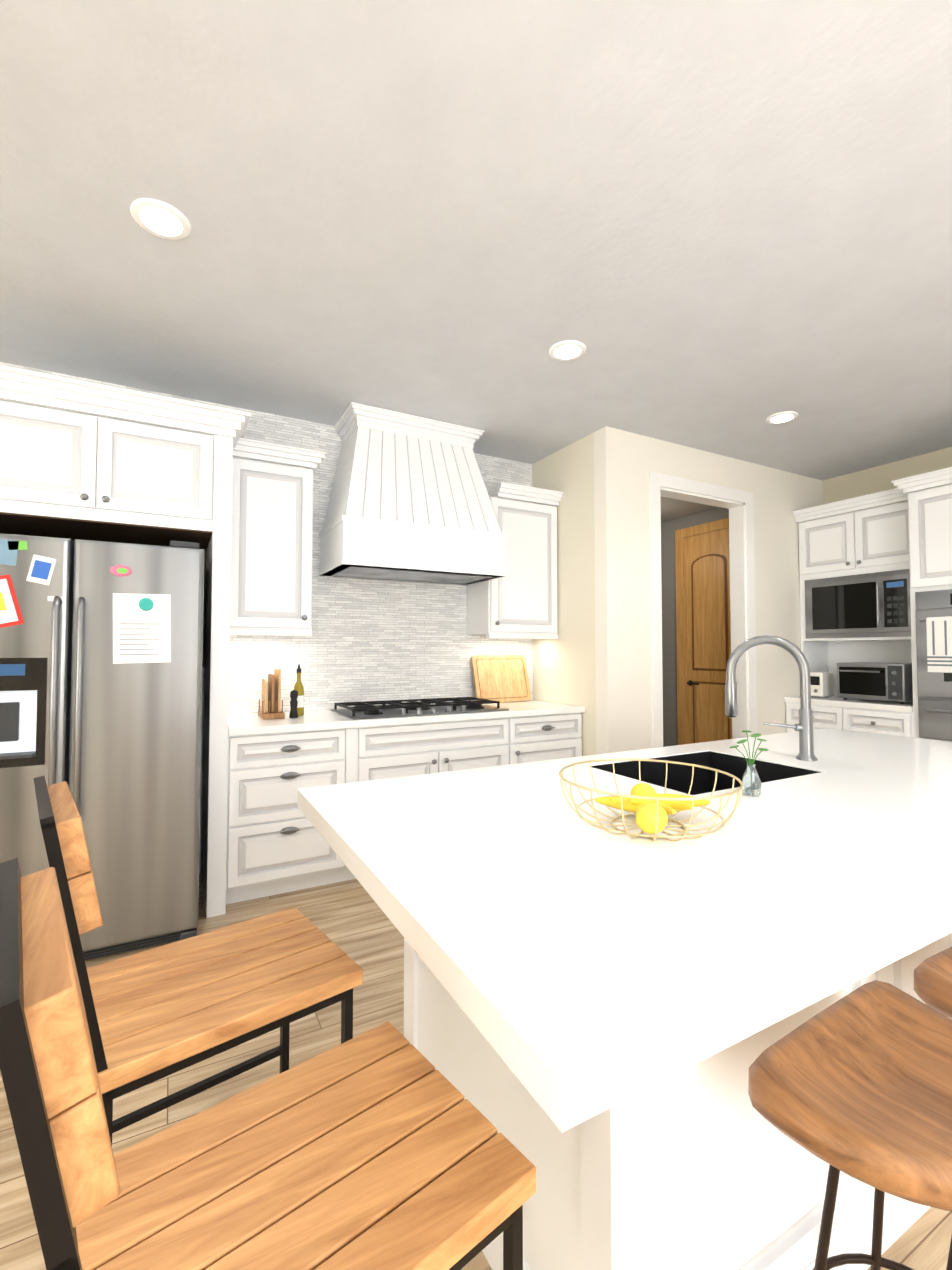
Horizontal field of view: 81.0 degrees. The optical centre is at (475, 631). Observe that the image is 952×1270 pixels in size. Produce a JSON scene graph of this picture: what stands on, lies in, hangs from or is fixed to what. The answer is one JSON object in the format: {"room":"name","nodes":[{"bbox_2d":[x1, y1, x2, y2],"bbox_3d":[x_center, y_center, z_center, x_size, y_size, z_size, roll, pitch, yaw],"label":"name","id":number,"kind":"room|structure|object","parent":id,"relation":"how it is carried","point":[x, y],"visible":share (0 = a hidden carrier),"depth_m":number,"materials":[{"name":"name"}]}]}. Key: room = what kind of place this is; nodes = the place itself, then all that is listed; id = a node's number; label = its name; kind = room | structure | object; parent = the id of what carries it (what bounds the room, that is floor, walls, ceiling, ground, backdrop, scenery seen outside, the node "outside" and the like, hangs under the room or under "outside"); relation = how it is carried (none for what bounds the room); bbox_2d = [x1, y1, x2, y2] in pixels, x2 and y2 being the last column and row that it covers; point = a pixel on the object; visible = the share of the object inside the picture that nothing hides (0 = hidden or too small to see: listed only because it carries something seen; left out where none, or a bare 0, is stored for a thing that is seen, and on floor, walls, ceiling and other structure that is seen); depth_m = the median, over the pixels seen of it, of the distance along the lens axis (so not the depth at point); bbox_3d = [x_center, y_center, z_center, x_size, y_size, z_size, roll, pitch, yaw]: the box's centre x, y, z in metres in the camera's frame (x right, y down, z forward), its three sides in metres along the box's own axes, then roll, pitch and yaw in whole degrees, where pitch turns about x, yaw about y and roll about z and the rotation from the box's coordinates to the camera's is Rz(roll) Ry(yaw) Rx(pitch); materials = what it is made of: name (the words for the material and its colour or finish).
{"room":"kitchen","nodes":[
{"label":"kitchen","id":0,"kind":"room"},
{"bbox_2d":[0,362,532,871],"bbox_3d":[-2.431,-0.001,2.944,6.500,2.800,0.120,1,-2,-29],"label":"wall","id":1,"kind":"structure","parent":0,"point":[374,640],"depth_m":3.75,"materials":[{"name":"stone"}]},
{"bbox_2d":[0,872,951,1269],"bbox_3d":[-0.372,1.408,1.728,9.240,0.100,7.540,1,-2,-29],"label":"floor","id":2,"kind":"structure","parent":0,"point":[350,918],"depth_m":1.80,"materials":[{"name":"brown wood"}]},
{"bbox_2d":[0,533,203,960],"bbox_3d":[-1.824,0.491,2.639,0.910,1.795,0.907,1,-2,-29],"label":"refrigerator","id":3,"kind":"object","parent":2,"relation":"on","point":[101,650],"visible":0.9,"depth_m":2.36,"materials":[{"name":"grey metal"}]},
{"bbox_2d":[33,776,362,1144],"bbox_3d":[-0.576,0.818,1.160,0.556,1.040,0.380,2,-3,-40],"label":"counter chair","id":4,"kind":"object","parent":2,"relation":"on","point":[156,1014],"visible":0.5,"depth_m":1.10,"materials":[{"name":"brown wood"}]},
{"bbox_2d":[0,858,535,1269],"bbox_3d":[-0.254,0.802,0.701,0.556,1.040,0.380,2,-3,-40],"label":"counter chair","id":5,"kind":"object","parent":2,"relation":"on","point":[385,1146],"visible":1,"depth_m":0.68,"materials":[{"name":"brown wood"}]},
{"bbox_2d":[0,365,584,917],"bbox_3d":[-0.907,0.013,3.298,3.475,2.796,0.714,1,-2,-29],"label":"kitchen cabinets","id":6,"kind":"object","parent":2,"relation":"on","point":[412,499],"visible":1,"depth_m":3.12,"materials":[{"name":"white wood"}]},
{"bbox_2d":[258,668,284,718],"bbox_3d":[-1.194,0.357,3.253,0.120,0.280,0.200,1,-2,-29],"label":"rack","id":7,"kind":"object","parent":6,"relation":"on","point":[271,699],"visible":1,"depth_m":3.19,"materials":[{"name":"brown wood"}]},
{"bbox_2d":[289,690,297,717],"bbox_3d":[-1.052,0.417,3.220,0.052,0.158,0.052,1,-2,-29],"label":"pepper mill","id":8,"kind":"object","parent":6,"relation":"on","point":[293,704],"visible":1,"depth_m":3.20,"materials":[{"name":"black"}]},
{"bbox_2d":[294,664,303,715],"bbox_3d":[-1.058,0.347,3.328,0.063,0.305,0.062,1,-2,-29],"label":"oil bottle","id":9,"kind":"object","parent":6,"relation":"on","point":[298,687],"visible":0.81,"depth_m":3.31,"materials":[{"name":"yellow glass"}]},
{"bbox_2d":[330,696,509,719],"bbox_3d":[-0.362,0.484,3.603,1.030,0.053,0.525,1,-2,-29],"label":"cooktop","id":10,"kind":"object","parent":6,"relation":"in","point":[364,710],"depth_m":3.50,"materials":[{"name":"black metal"}]},
{"bbox_2d":[471,655,530,701],"bbox_3d":[0.195,0.353,4.206,0.470,0.352,0.114,1,-2,-29],"label":"cutting board","id":11,"kind":"object","parent":6,"relation":"on","point":[502,678],"visible":0.85,"depth_m":4.19,"materials":[{"name":"brown wood"}]},
{"bbox_2d":[404,939,951,1269],"bbox_3d":[0.970,0.922,1.775,2.212,0.875,0.910,1,-2,-29],"label":"kitchen island","id":12,"kind":"object","parent":2,"relation":"on","point":[688,1175],"depth_m":0.99,"materials":[{"name":"white wood"}]},
{"bbox_2d":[297,728,951,878],"bbox_3d":[0.754,0.465,1.881,2.525,0.045,0.565,1,-2,-29],"label":"island countertop","id":13,"kind":"structure","parent":12,"relation":"on","point":[355,818],"depth_m":1.49,"materials":[{"name":"white stone"}]},
{"bbox_2d":[589,751,812,794],"bbox_3d":[0.727,0.566,1.786,0.600,0.246,0.430,1,-2,-29],"label":"sink","id":14,"kind":"object","parent":13,"relation":"in","point":[679,776],"depth_m":2.02,"materials":[{"name":"black metal"}]},
{"bbox_2d":[725,635,824,762],"bbox_3d":[1.053,0.229,1.996,0.195,0.434,0.242,1,-2,-29],"label":"faucet","id":15,"kind":"object","parent":13,"relation":"on","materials":[{"name":"silver metal"}]},
{"bbox_2d":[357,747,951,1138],"bbox_3d":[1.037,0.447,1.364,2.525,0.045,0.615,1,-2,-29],"label":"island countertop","id":16,"kind":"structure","parent":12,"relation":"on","point":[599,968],"depth_m":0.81,"materials":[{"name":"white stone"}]},
{"bbox_2d":[559,758,743,841],"bbox_3d":[0.368,0.364,1.199,0.376,0.110,0.376,1,-2,-29],"label":"fruit bowl","id":17,"kind":"object","parent":16,"relation":"on","point":[649,806],"visible":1,"depth_m":1.19,"materials":[{"name":"gold metal"}]},
{"bbox_2d":[729,730,768,795],"bbox_3d":[0.727,0.345,1.472,0.109,0.164,0.087,1,-2,-29],"label":"bud vase","id":18,"kind":"object","parent":16,"relation":"on","point":[751,781],"visible":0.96,"depth_m":1.45,"materials":[{"name":"clear glass"}]},
{"bbox_2d":[784,699,843,732],"bbox_3d":[2.898,1.013,4.494,0.615,0.880,0.447,1,-2,-29],"label":"base cabinet","id":19,"kind":"object","parent":2,"relation":"on","point":[825,715],"depth_m":4.30,"materials":[{"name":"white wood"}]},
{"bbox_2d":[748,980,951,1269],"bbox_3d":[0.658,0.989,0.822,0.450,0.677,0.323,1,-2,-29],"label":"bar stool","id":20,"kind":"object","parent":2,"relation":"on","point":[856,1084],"visible":1,"depth_m":0.83,"materials":[{"name":"brown wood"}]},
{"bbox_2d":[844,707,907,736],"bbox_3d":[3.112,0.999,4.101,0.615,0.880,0.448,1,-2,-29],"label":"base cabinet","id":21,"kind":"object","parent":2,"relation":"on","point":[878,720],"depth_m":3.96,"materials":[{"name":"white wood"}]},
{"bbox_2d":[784,695,907,710],"bbox_3d":[3.005,0.546,4.314,0.615,0.040,0.894,1,-2,-29],"label":"countertop","id":22,"kind":"structure","parent":21,"relation":"on","point":[814,698],"depth_m":4.16,"materials":[{"name":"white stone"}]},
{"bbox_2d":[832,659,929,703],"bbox_3d":[3.058,0.371,4.202,0.365,0.270,0.460,1,-2,-29],"label":"toaster oven","id":23,"kind":"object","parent":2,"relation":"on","point":[862,680],"depth_m":4.14,"materials":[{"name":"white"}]},
{"bbox_2d":[900,475,951,741],"bbox_3d":[3.435,0.215,3.508,0.642,2.407,0.949,1,-2,-29],"label":"tall cabinet","id":24,"kind":"object","parent":2,"relation":"on","point":[926,517],"depth_m":3.69,"materials":[{"name":"white wood"}]},
{"bbox_2d":[915,578,951,741],"bbox_3d":[3.140,0.209,3.384,0.127,0.980,0.815,1,-2,-29],"label":"wall oven","id":25,"kind":"object","parent":24,"relation":"in","point":[933,605],"depth_m":3.63,"materials":[{"name":"silver metal"}]},
{"bbox_2d":[926,615,951,673],"bbox_3d":[2.993,0.081,3.550,0.035,0.356,0.191,1,-2,-29],"label":"dish towel","id":26,"kind":"object","parent":25,"relation":"hanging from","point":[939,629],"depth_m":3.57,"materials":[{"name":"white fabric"}]},
{"bbox_2d":[914,947,951,1269],"bbox_3d":[1.119,0.997,1.062,0.450,0.677,0.323,1,-2,-29],"label":"bar stool","id":27,"kind":"object","parent":2,"relation":"on","point":[933,981],"visible":0.95,"depth_m":1.08,"materials":[{"name":"brown wood"}]},
{"bbox_2d":[0,0,951,480],"bbox_3d":[-0.372,-1.490,1.827,9.240,0.100,7.540,1,-2,-29],"label":"ceiling","id":28,"kind":"structure","parent":0,"point":[720,226],"depth_m":1.92,"materials":[{"name":"paint"}]},
{"bbox_2d":[130,198,190,239],"bbox_3d":[-1.097,-1.431,1.943,0.184,0.009,0.184,1,-2,-29],"label":"recessed light","id":29,"kind":"object","parent":28,"relation":"in","point":[164,219],"visible":1,"depth_m":1.93,"materials":[{"name":"white"}]},
{"bbox_2d":[549,340,585,360],"bbox_3d":[0.458,-1.402,2.789,0.184,0.009,0.184,1,-2,-29],"label":"recessed light","id":30,"kind":"object","parent":28,"relation":"in","point":[566,350],"visible":0.94,"depth_m":2.78,"materials":[{"name":"white plastic"}]},
{"bbox_2d":[766,411,797,423],"bbox_3d":[1.969,-1.375,3.589,0.184,0.009,0.184,1,-2,-29],"label":"recessed light","id":31,"kind":"object","parent":28,"relation":"in","point":[781,417],"visible":0.88,"depth_m":3.57,"materials":[{"name":"white"}]},
{"bbox_2d":[532,432,595,755],"bbox_3d":[0.290,0.066,4.898,0.150,2.800,2.450,1,-2,-29],"label":"wall","id":32,"kind":"structure","parent":0,"point":[564,667],"depth_m":4.01,"materials":[{"name":"beige paint"}]},
{"bbox_2d":[660,496,719,522],"bbox_3d":[1.036,-1.110,5.347,1.550,0.060,2.445,1,-2,-29],"label":"ceiling","id":33,"kind":"structure","parent":0,"point":[672,509],"depth_m":4.95,"materials":[{"name":"grey paint"}]},
{"bbox_2d":[661,507,728,746],"bbox_3d":[1.770,0.093,5.704,0.120,2.800,2.450,1,-2,-29],"label":"wall","id":34,"kind":"structure","parent":0,"point":[669,639],"depth_m":5.38,"materials":[{"name":"grey paint"}]},
{"bbox_2d":[675,518,731,744],"bbox_3d":[2.068,0.245,4.955,0.058,2.445,0.730,1,-2,-29],"label":"hall door","id":35,"kind":"structure","parent":34,"relation":"in","point":[703,621],"depth_m":5.02,"materials":[{"name":"brown wood"}]},
{"bbox_2d":[594,426,823,754],"bbox_3d":[1.937,0.046,4.332,2.500,2.800,0.120,1,-2,-29],"label":"wall","id":36,"kind":"structure","parent":0,"point":[625,463],"depth_m":3.86,"materials":[{"name":"white paint"}]},
{"bbox_2d":[649,471,756,747],"bbox_3d":[1.677,0.166,4.178,1.120,2.550,0.143,1,-2,-29],"label":"trim","id":37,"kind":"structure","parent":36,"relation":"attached to","point":[739,504],"depth_m":4.34,"materials":[{"name":"white wood"}]},
{"bbox_2d":[823,447,951,517],"bbox_3d":[4.247,-0.005,2.830,0.120,2.800,4.970,1,-2,-29],"label":"wall","id":38,"kind":"structure","parent":0,"point":[864,482],"depth_m":4.52,"materials":[{"name":"beige paint"}]},
{"bbox_2d":[796,495,903,642],"bbox_3d":[3.097,-0.445,4.397,0.407,1.027,0.895,1,-2,-29],"label":"upper cabinet","id":39,"kind":"object","parent":38,"relation":"attached to","point":[876,611],"depth_m":4.32,"materials":[{"name":"white wood"}]},
{"bbox_2d":[804,568,920,638],"bbox_3d":[2.922,-0.198,4.293,0.094,0.485,0.795,1,-2,-29],"label":"microwave","id":40,"kind":"object","parent":39,"relation":"in","point":[867,604],"depth_m":4.27,"materials":[{"name":"silver metal"}]}
]}

